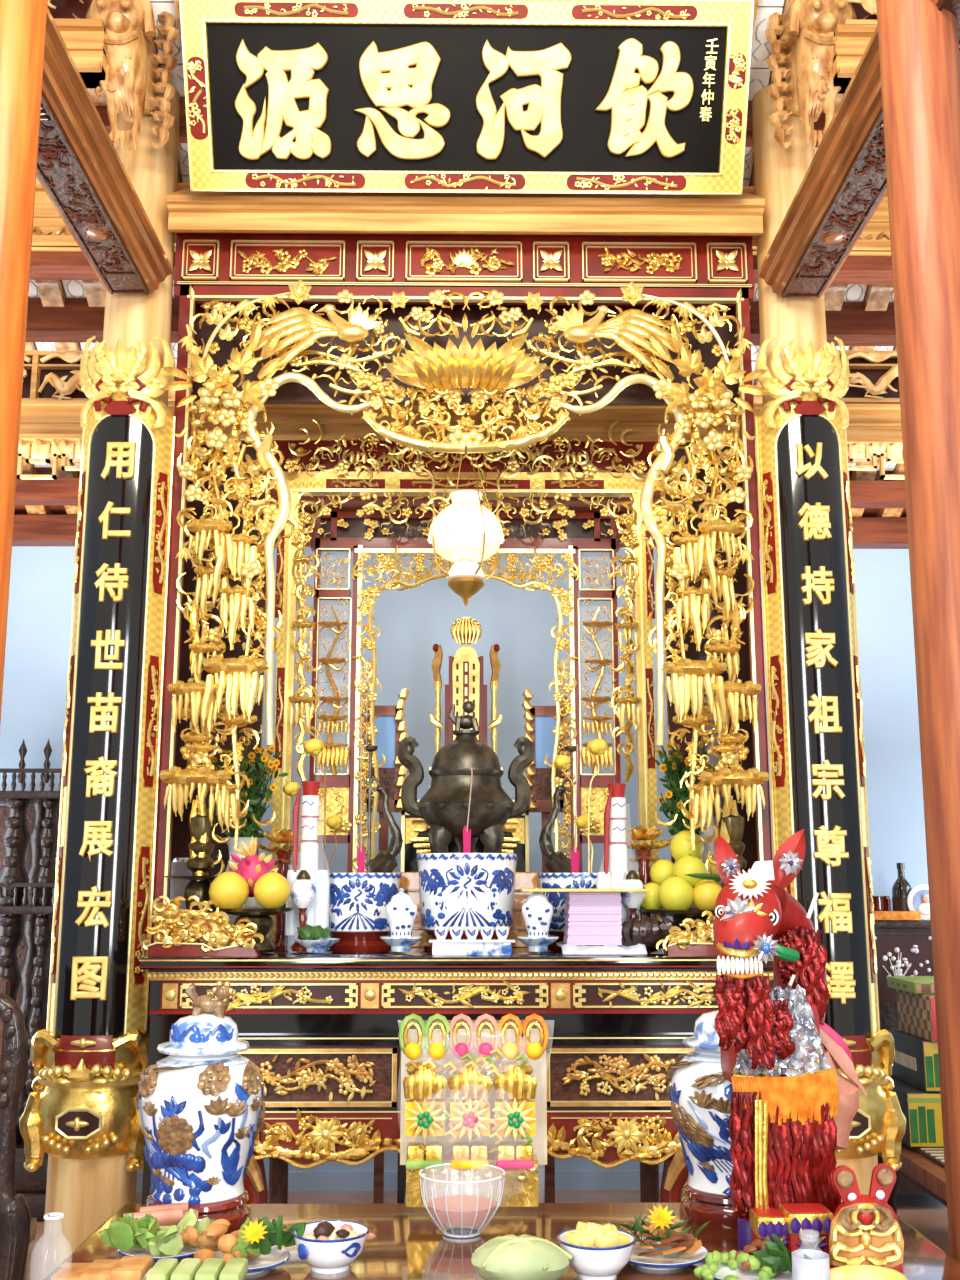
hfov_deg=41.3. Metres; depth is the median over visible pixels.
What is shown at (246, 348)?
archway
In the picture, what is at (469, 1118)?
flower
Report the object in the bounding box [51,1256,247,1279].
plate
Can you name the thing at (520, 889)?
tray
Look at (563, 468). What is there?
arch
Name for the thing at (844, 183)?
beam
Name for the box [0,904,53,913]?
rail
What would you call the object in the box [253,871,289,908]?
pomelo
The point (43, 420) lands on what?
tie beam
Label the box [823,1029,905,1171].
bracket
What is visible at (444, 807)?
bowl
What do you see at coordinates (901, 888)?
bottle
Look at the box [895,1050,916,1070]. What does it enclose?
print
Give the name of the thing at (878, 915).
shelf
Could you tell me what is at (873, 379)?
lattice
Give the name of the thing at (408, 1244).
table
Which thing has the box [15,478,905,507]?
wooden beam
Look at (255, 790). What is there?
flower vase
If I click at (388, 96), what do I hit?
board
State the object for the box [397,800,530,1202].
altar
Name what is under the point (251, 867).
dragon fruit
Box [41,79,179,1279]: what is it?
wooden column
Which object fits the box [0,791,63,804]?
rail
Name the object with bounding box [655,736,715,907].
flower vase
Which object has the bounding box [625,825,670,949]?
stand
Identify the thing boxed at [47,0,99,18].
lattice
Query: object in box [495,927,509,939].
teacup
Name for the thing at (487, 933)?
teacup
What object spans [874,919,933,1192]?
cabinet
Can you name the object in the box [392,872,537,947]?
stand
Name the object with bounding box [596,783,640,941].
candle
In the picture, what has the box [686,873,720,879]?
greens
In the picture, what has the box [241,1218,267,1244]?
flower
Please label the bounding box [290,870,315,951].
lamp
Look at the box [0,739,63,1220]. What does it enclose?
display stand
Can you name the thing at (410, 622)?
wall
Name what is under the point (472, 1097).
offering
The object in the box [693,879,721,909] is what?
pomelo
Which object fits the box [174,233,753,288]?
frieze
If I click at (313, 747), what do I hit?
flower
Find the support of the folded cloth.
on the altar table at (331, 991)
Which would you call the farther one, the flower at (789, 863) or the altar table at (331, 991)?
the altar table at (331, 991)
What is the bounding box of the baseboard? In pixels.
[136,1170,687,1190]
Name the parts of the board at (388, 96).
frame rail, frame rail, panel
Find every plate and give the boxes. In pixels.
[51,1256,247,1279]
[98,1202,218,1262]
[194,1215,306,1274]
[607,1204,709,1269]
[641,908,714,930]
[907,884,929,919]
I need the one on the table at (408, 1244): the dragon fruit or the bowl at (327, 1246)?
the bowl at (327, 1246)
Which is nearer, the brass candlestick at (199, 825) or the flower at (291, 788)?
the brass candlestick at (199, 825)
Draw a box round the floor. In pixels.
[26,1190,949,1279]
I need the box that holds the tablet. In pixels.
[429,617,502,787]
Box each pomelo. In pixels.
[209,870,248,908]
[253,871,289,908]
[640,882,662,909]
[650,858,673,884]
[658,875,693,909]
[670,829,703,861]
[673,854,707,887]
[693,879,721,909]
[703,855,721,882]
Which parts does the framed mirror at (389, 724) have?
frame rail, post, frame rail, frame rail, panel, frame rail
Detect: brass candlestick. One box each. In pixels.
[164,811,216,911]
[718,811,746,887]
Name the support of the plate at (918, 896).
on the cabinet
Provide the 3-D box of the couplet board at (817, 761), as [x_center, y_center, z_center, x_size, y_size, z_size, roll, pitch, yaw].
[1.243,0.188,4.641,0.361,2.738,0.211,0,-11,-1]
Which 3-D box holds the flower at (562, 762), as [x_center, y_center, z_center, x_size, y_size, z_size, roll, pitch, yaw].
[0.348,0.821,4.989,0.111,0.740,0.061,0,-11,-1]
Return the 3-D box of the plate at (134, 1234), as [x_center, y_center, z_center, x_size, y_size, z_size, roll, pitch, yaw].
[-0.657,1.243,2.690,0.259,0.096,0.252,0,-11,-1]
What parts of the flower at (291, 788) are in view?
stem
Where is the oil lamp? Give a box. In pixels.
[427,413,504,605]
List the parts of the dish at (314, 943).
dish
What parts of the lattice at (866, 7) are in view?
frame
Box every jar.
[135,981,264,1233]
[380,888,421,951]
[517,888,558,951]
[665,1010,738,1228]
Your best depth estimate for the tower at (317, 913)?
4.60 m
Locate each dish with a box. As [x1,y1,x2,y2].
[216,907,292,952]
[294,924,339,952]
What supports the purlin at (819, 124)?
attached to the ceiling
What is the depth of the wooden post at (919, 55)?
3.10 m
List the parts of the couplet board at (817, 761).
crest plate, black panel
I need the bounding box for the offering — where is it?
[398,1013,548,1206]
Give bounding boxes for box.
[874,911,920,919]
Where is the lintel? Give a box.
[166,188,764,236]
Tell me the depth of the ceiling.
5.94 m
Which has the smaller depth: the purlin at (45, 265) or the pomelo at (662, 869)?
the pomelo at (662, 869)
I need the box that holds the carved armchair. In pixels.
[0,980,36,1279]
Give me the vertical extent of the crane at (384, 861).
0.815 m
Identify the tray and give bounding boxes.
[519,888,650,891]
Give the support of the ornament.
attached to the wooden column at (87, 1193)
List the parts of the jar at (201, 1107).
painted stem, painted stem, painted stem, painted stem, painted stem, lid, painted stem, painted stem, painted stem, painted stem, painted stem, painted stem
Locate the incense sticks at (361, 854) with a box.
[357,698,364,872]
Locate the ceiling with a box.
[14,0,906,517]
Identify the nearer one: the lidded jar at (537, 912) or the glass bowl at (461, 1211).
the glass bowl at (461, 1211)
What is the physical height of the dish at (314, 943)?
0.096 m
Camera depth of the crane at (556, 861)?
5.06 m
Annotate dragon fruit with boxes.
[228,836,277,896]
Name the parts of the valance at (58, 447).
rail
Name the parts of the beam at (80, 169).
panel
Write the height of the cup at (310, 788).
0.051 m
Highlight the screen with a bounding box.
[309,511,620,872]
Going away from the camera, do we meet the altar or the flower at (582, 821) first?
the flower at (582, 821)
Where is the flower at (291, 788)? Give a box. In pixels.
[283,782,301,843]
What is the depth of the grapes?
2.47 m
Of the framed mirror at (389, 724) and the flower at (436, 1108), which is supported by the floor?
the framed mirror at (389, 724)
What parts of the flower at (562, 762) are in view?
stem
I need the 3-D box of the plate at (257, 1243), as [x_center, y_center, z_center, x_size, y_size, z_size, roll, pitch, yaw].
[-0.467,1.218,2.581,0.224,0.105,0.189,0,-11,-1]
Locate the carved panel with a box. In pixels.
[25,298,896,345]
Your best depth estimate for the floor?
6.23 m
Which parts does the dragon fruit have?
crown, crown, crown, crown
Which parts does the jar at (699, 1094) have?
painted stem, lid, painted stem, painted stem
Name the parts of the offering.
boot trim, paper crown, paper crown, boot trim, boot trim, paper crown, boot trim, boot trim, paper crown, paper crown, boot trim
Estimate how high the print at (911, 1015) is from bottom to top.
0.046 m
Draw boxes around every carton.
[884,1076,943,1147]
[887,976,934,993]
[888,1029,939,1091]
[896,989,936,1041]
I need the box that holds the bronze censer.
[397,701,534,852]
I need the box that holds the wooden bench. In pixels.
[877,1142,946,1214]
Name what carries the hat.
on the table at (408, 1244)
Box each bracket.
[73,0,178,149]
[765,0,869,149]
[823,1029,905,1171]
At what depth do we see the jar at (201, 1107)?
2.85 m
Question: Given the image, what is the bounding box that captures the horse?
[712,829,867,1250]
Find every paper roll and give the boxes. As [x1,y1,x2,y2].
[170,858,191,908]
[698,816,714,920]
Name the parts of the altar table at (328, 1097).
leg, leg, panel, panel frame, moulding, panel, panel frame, leg, leg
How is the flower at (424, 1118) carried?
on the offering
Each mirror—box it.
[359,688,408,1203]
[373,716,394,767]
[521,688,570,1202]
[535,716,555,767]
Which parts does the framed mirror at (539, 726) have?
frame rail, frame rail, panel, frame rail, post, frame rail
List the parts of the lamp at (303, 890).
stem, lid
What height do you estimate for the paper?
0.180 m
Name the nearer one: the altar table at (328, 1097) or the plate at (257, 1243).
the plate at (257, 1243)
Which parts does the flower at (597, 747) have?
stem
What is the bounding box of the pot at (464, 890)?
[416,853,517,950]
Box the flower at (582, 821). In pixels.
[576,815,592,872]
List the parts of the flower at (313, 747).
stem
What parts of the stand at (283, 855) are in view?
stem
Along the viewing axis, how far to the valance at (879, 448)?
5.61 m
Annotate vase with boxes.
[210,736,287,923]
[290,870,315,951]
[620,870,645,919]
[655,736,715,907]
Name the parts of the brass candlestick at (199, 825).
stem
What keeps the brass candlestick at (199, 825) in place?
on the altar table at (331, 991)
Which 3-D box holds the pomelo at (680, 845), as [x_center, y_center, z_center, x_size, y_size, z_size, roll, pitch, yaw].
[0.763,0.763,4.689,0.128,0.130,0.128,0,-11,-1]
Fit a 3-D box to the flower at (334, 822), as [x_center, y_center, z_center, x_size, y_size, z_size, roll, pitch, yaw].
[-0.576,0.930,4.927,0.082,0.502,0.061,0,-11,-1]
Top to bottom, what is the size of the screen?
1.887 m
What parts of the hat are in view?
filigree plate, crown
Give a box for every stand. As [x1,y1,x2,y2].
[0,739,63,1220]
[256,828,301,950]
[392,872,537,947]
[429,939,514,955]
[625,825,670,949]
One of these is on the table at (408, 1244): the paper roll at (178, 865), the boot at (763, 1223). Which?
the boot at (763, 1223)
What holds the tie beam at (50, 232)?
attached to the ceiling
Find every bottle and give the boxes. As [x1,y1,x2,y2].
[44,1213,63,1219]
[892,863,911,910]
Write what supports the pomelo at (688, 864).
on the pomelo at (675, 892)
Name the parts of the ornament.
leg, brow plate, leg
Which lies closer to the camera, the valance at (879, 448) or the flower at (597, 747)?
the flower at (597, 747)
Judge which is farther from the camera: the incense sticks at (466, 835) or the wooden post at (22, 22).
the incense sticks at (466, 835)
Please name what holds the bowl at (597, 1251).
on the table at (408, 1244)
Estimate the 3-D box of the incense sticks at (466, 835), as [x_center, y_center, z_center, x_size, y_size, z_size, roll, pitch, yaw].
[-0.046,0.654,4.741,0.036,0.357,0.005,0,-11,-1]
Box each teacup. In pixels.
[434,927,447,939]
[449,927,463,939]
[465,927,478,939]
[480,927,493,939]
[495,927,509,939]
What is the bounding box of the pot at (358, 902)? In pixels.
[328,873,401,950]
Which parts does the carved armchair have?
backrest, leg, seat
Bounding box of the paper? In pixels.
[563,892,621,944]
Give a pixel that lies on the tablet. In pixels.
(466, 670)
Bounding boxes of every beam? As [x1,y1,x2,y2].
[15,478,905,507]
[19,400,901,458]
[31,182,890,255]
[36,6,172,294]
[53,18,105,87]
[758,0,959,297]
[833,25,876,93]
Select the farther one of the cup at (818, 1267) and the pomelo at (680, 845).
the pomelo at (680, 845)
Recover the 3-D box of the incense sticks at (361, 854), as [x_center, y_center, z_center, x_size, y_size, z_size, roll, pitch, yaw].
[-0.449,0.570,4.833,0.031,0.702,0.005,0,-11,-1]
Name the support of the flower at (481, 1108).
on the offering
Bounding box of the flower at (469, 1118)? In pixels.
[462,1111,477,1128]
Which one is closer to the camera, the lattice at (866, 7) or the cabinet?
the lattice at (866, 7)
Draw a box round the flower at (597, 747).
[587,739,607,872]
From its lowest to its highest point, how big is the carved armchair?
1.235 m
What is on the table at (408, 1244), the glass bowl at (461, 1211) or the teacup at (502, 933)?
the glass bowl at (461, 1211)
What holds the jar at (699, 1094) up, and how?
on the table at (408, 1244)
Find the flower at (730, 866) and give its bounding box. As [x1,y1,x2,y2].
[721,857,740,876]
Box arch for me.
[268,419,659,939]
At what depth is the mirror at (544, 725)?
5.70 m
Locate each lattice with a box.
[22,350,90,399]
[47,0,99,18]
[838,350,899,403]
[843,0,876,24]
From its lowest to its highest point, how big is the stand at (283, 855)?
0.446 m
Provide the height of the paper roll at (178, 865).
0.331 m
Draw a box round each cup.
[302,781,319,795]
[607,783,625,797]
[792,1249,829,1279]
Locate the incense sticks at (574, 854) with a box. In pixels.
[571,744,578,872]
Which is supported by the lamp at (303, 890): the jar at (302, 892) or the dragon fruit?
the jar at (302, 892)
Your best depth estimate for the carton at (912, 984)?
5.54 m
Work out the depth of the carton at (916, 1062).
5.42 m
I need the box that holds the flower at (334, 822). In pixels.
[326,815,342,937]
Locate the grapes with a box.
[694,1233,810,1279]
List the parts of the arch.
moulding, moulding, moulding, moulding, moulding, moulding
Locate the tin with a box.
[873,896,892,910]
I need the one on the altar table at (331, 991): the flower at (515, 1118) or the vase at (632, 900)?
the vase at (632, 900)
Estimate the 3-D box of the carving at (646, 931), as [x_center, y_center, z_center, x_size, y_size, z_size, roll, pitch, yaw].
[0.584,1.025,4.473,0.196,0.129,0.131,0,-11,-1]
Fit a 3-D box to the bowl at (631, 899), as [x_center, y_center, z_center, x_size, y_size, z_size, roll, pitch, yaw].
[0.545,0.906,4.537,0.092,0.105,0.092,0,-11,-1]
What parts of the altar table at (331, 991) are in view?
leg, frieze panel, panel frame, moulding, moulding, moulding, frieze panel, panel frame, panel frame, frieze panel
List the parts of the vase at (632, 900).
stem, lid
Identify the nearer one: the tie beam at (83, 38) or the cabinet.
the tie beam at (83, 38)
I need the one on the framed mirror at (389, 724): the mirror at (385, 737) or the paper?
the mirror at (385, 737)
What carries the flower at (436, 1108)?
on the offering
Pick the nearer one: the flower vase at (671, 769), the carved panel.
the flower vase at (671, 769)
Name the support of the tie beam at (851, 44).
attached to the bracket at (808, 87)
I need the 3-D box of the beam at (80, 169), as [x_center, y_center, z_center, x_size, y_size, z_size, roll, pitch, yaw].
[-1.309,-1.575,3.829,0.272,0.120,2.170,0,-11,-1]
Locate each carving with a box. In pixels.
[142,895,263,955]
[621,913,675,949]
[656,910,717,955]
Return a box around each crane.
[362,745,402,872]
[539,746,579,872]
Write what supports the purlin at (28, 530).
on the wall
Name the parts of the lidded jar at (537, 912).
lid, dish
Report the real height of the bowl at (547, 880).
0.278 m
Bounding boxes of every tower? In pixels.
[285,781,329,951]
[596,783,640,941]
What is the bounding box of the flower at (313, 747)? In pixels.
[303,739,325,869]
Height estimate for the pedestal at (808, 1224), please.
0.114 m
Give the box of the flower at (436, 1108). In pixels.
[405,1100,444,1135]
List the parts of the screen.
rail, rail, rail, gilt panel, rail, rail, gilt rail, gilt panel, rail, rail, rail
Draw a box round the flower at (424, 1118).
[417,1111,432,1128]
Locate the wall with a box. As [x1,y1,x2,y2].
[0,546,927,1171]
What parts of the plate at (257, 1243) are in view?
dish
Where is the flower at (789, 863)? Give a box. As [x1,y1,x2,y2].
[778,850,803,875]
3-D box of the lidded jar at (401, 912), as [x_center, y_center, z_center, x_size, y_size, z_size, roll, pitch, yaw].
[-0.273,0.969,4.414,0.146,0.214,0.146,0,-11,-1]
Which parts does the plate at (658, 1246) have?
dish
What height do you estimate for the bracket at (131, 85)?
0.814 m
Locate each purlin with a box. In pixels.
[12,515,908,548]
[30,251,892,283]
[95,97,835,146]
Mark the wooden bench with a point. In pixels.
(924, 1168)
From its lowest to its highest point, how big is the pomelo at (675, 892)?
0.134 m
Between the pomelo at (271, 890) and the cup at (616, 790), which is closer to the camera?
the pomelo at (271, 890)
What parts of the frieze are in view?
panel frame, panel, frame, panel frame, frame, panel, panel frame, panel, frame, panel, panel frame, frame, rail, panel, frame, panel frame, panel, panel frame, frame, panel, panel frame, frame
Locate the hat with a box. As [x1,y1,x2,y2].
[828,1163,907,1279]
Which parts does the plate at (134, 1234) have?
dish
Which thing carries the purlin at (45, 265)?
attached to the tie beam at (50, 232)
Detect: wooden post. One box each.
[0,0,47,726]
[876,0,959,1262]
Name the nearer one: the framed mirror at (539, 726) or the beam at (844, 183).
the beam at (844, 183)
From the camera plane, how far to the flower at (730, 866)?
2.82 m
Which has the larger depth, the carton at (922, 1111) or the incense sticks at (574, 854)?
the carton at (922, 1111)
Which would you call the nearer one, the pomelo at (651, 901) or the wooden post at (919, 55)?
the wooden post at (919, 55)
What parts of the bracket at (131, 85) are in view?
claw leg, claw leg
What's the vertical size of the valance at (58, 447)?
0.178 m
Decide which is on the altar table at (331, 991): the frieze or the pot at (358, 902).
the pot at (358, 902)
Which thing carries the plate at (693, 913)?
on the altar table at (331, 991)
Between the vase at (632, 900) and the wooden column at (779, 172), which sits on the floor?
the wooden column at (779, 172)
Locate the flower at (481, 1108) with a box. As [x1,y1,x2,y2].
[450,1100,489,1135]
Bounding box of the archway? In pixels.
[147,279,772,1032]
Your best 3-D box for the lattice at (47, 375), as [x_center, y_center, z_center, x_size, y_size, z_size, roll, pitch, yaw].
[-1.984,-1.170,5.675,0.665,0.248,0.097,0,-11,-1]
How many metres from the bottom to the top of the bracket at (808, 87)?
0.814 m
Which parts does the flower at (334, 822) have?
stem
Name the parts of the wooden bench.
leg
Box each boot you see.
[749,1208,788,1249]
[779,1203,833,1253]
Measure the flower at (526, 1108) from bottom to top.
0.075 m
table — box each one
[44,1202,959,1279]
[139,947,773,1203]
[237,1034,694,1203]
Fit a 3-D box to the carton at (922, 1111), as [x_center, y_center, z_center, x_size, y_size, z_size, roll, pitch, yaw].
[1.927,2.039,5.511,0.303,0.218,0.459,0,-11,-1]
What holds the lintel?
attached to the wooden column at (87, 1193)
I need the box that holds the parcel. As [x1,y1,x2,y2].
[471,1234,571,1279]
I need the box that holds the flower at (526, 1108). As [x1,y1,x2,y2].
[495,1100,534,1135]
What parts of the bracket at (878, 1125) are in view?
brow plate, leg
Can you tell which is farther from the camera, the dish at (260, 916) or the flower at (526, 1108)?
the dish at (260, 916)
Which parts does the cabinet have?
panel moulding, panel moulding, door panel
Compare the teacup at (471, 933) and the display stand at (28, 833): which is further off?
the display stand at (28, 833)
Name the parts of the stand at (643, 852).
stem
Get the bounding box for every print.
[892,982,908,987]
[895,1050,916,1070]
[903,1007,923,1023]
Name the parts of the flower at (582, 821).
stem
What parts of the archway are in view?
rail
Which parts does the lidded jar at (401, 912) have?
dish, lid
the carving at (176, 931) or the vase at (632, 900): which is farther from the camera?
the vase at (632, 900)
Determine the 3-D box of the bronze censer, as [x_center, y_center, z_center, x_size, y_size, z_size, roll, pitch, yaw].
[-0.056,0.589,5.099,0.420,0.689,0.400,-10,-14,42]
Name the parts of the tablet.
armrest, post, post, armrest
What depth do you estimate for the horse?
2.69 m
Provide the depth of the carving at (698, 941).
4.31 m
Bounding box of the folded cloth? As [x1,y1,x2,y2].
[556,941,646,954]
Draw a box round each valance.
[17,439,84,479]
[844,442,904,479]
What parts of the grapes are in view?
dish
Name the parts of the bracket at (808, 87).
claw leg, claw leg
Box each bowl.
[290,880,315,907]
[292,1220,375,1273]
[417,768,514,837]
[419,1163,504,1237]
[538,873,596,949]
[557,1222,635,1279]
[620,880,645,907]
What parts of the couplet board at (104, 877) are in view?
black panel, crest plate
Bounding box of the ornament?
[19,1029,148,1171]
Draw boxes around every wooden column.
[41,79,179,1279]
[752,81,877,1201]
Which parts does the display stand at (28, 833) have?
turned post, rail, turned post, rail, turned post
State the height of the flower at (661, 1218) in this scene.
0.042 m
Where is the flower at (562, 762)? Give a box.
[554,755,576,846]
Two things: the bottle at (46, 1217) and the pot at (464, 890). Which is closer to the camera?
the bottle at (46, 1217)
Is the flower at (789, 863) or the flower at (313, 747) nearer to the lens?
the flower at (789, 863)
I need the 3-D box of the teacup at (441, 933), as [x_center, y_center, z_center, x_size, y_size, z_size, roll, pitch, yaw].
[-0.132,0.998,4.327,0.049,0.042,0.052,0,-11,-1]
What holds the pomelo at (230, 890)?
on the dish at (260, 916)
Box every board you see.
[44,336,175,1067]
[179,0,753,194]
[755,336,881,1067]
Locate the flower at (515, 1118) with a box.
[508,1111,523,1128]
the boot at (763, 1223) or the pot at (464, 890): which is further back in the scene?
the pot at (464, 890)
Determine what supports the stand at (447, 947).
on the altar table at (331, 991)
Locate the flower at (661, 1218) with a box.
[647,1204,675,1229]
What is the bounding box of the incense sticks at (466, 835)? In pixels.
[463,768,472,852]
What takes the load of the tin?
on the cabinet
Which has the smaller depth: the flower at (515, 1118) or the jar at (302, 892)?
the flower at (515, 1118)
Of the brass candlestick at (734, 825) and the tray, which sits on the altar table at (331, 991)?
the brass candlestick at (734, 825)
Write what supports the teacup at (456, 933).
on the stand at (447, 947)
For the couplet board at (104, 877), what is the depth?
4.60 m
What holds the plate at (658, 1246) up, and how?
on the table at (408, 1244)

